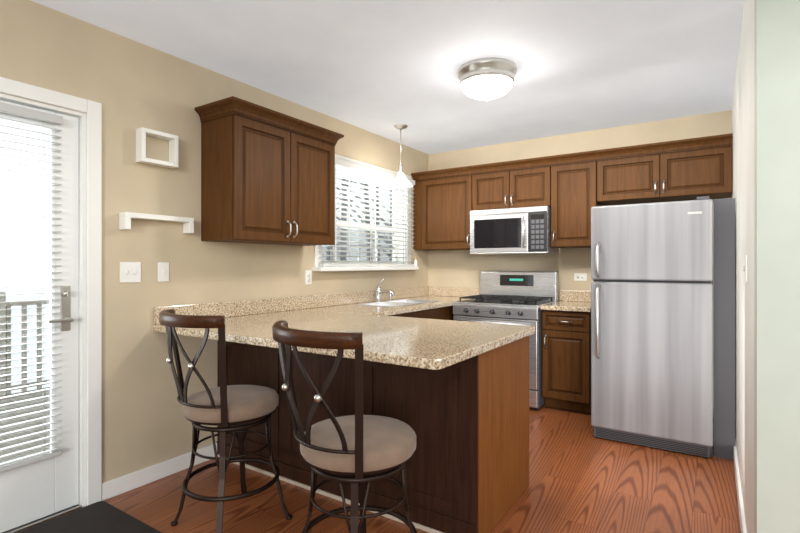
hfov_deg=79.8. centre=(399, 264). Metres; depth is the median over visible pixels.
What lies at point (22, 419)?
deck
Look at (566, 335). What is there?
base cabinet
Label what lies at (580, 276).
electrical outlet
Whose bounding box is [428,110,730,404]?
wall
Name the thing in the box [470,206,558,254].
microwave
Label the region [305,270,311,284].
electrical outlet
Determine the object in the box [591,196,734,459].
fridge
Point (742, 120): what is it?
wall
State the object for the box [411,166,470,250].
upper cabinet
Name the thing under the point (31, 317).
railing
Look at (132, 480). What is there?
baseboard
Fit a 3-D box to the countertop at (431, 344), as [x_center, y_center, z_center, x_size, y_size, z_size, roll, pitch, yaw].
[-0.042,0.372,2.585,1.208,0.039,1.175,0,0,33]
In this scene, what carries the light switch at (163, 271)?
attached to the wall at (130, 86)
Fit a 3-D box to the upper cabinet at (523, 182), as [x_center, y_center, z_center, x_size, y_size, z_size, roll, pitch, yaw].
[1.149,-0.769,4.763,0.790,0.452,0.330,0,0,33]
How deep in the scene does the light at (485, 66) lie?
3.00 m
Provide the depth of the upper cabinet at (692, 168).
3.90 m
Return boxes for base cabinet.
[292,350,371,511]
[372,336,528,532]
[404,306,453,319]
[542,310,590,414]
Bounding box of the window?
[312,154,418,270]
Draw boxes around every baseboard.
[102,443,216,500]
[734,441,746,532]
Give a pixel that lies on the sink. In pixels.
(399, 303)
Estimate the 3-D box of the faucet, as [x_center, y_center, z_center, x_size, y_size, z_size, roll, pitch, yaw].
[-0.093,0.237,4.598,0.221,0.228,0.252,0,0,33]
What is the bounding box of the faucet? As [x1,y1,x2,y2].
[375,278,394,301]
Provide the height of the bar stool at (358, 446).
1.050 m
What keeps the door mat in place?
on the floor
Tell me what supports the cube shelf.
attached to the wall at (130, 86)
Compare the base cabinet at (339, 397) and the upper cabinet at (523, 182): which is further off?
the upper cabinet at (523, 182)
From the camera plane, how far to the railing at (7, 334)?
4.76 m
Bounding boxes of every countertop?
[154,286,479,339]
[226,310,534,369]
[541,290,590,311]
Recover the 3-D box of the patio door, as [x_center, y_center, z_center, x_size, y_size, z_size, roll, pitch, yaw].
[-1.902,0.241,2.140,0.115,2.020,0.846,0,0,33]
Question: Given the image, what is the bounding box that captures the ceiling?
[31,0,743,153]
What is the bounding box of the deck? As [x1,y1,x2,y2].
[0,387,49,466]
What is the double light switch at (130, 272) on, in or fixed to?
attached to the wall at (130, 86)
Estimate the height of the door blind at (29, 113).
1.703 m
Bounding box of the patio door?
[0,100,78,532]
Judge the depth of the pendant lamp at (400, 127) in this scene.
4.34 m
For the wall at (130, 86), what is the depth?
2.81 m
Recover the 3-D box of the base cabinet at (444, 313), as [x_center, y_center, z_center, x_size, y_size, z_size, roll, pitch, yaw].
[0.399,0.830,5.067,0.597,0.874,0.647,0,0,33]
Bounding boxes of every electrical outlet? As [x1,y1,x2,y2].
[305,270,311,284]
[574,273,586,280]
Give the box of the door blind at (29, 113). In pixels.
[0,102,62,471]
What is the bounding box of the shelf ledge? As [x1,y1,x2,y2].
[119,212,193,233]
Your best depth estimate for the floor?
2.60 m
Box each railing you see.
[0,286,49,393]
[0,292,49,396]
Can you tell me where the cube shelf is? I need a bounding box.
[136,127,177,168]
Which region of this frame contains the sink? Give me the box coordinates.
[355,299,437,306]
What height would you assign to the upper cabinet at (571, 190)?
0.832 m
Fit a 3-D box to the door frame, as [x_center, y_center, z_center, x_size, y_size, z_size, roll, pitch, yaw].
[-1.945,0.202,2.169,0.168,2.130,1.030,0,0,33]
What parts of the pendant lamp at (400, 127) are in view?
pendant lamp shade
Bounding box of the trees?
[326,178,391,266]
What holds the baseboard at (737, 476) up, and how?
attached to the wall at (742, 120)
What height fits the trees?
13.043 m
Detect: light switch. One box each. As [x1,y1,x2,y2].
[120,262,140,282]
[158,262,168,281]
[743,255,746,281]
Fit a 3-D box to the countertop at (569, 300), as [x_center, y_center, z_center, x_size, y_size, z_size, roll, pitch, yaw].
[1.566,0.319,4.313,0.408,0.144,0.625,0,0,33]
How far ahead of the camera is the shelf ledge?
2.74 m
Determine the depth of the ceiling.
2.89 m
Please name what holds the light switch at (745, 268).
attached to the wall at (742, 120)
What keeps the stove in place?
on the floor
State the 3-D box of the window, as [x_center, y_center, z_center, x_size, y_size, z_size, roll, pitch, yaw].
[-0.321,-0.453,4.566,0.250,1.010,1.530,0,0,33]
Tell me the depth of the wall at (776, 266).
1.55 m
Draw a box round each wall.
[0,0,427,482]
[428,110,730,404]
[731,0,753,532]
[754,0,799,532]
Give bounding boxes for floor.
[104,404,740,532]
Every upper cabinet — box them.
[195,96,343,245]
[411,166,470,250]
[471,157,550,210]
[551,150,606,247]
[599,133,732,204]
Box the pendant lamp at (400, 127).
[388,124,412,187]
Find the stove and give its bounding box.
[453,271,558,409]
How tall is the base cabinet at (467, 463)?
0.874 m
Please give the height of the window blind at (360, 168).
0.918 m
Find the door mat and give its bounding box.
[18,501,161,532]
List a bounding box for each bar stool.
[159,309,291,532]
[272,320,416,532]
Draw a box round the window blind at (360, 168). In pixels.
[319,158,414,266]
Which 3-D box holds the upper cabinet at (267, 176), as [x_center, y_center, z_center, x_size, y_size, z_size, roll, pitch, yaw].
[-0.864,-0.574,3.344,0.378,0.842,1.012,0,0,33]
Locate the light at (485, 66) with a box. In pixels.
[457,58,517,100]
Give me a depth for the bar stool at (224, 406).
2.19 m
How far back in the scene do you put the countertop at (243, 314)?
3.61 m
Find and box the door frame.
[0,77,101,532]

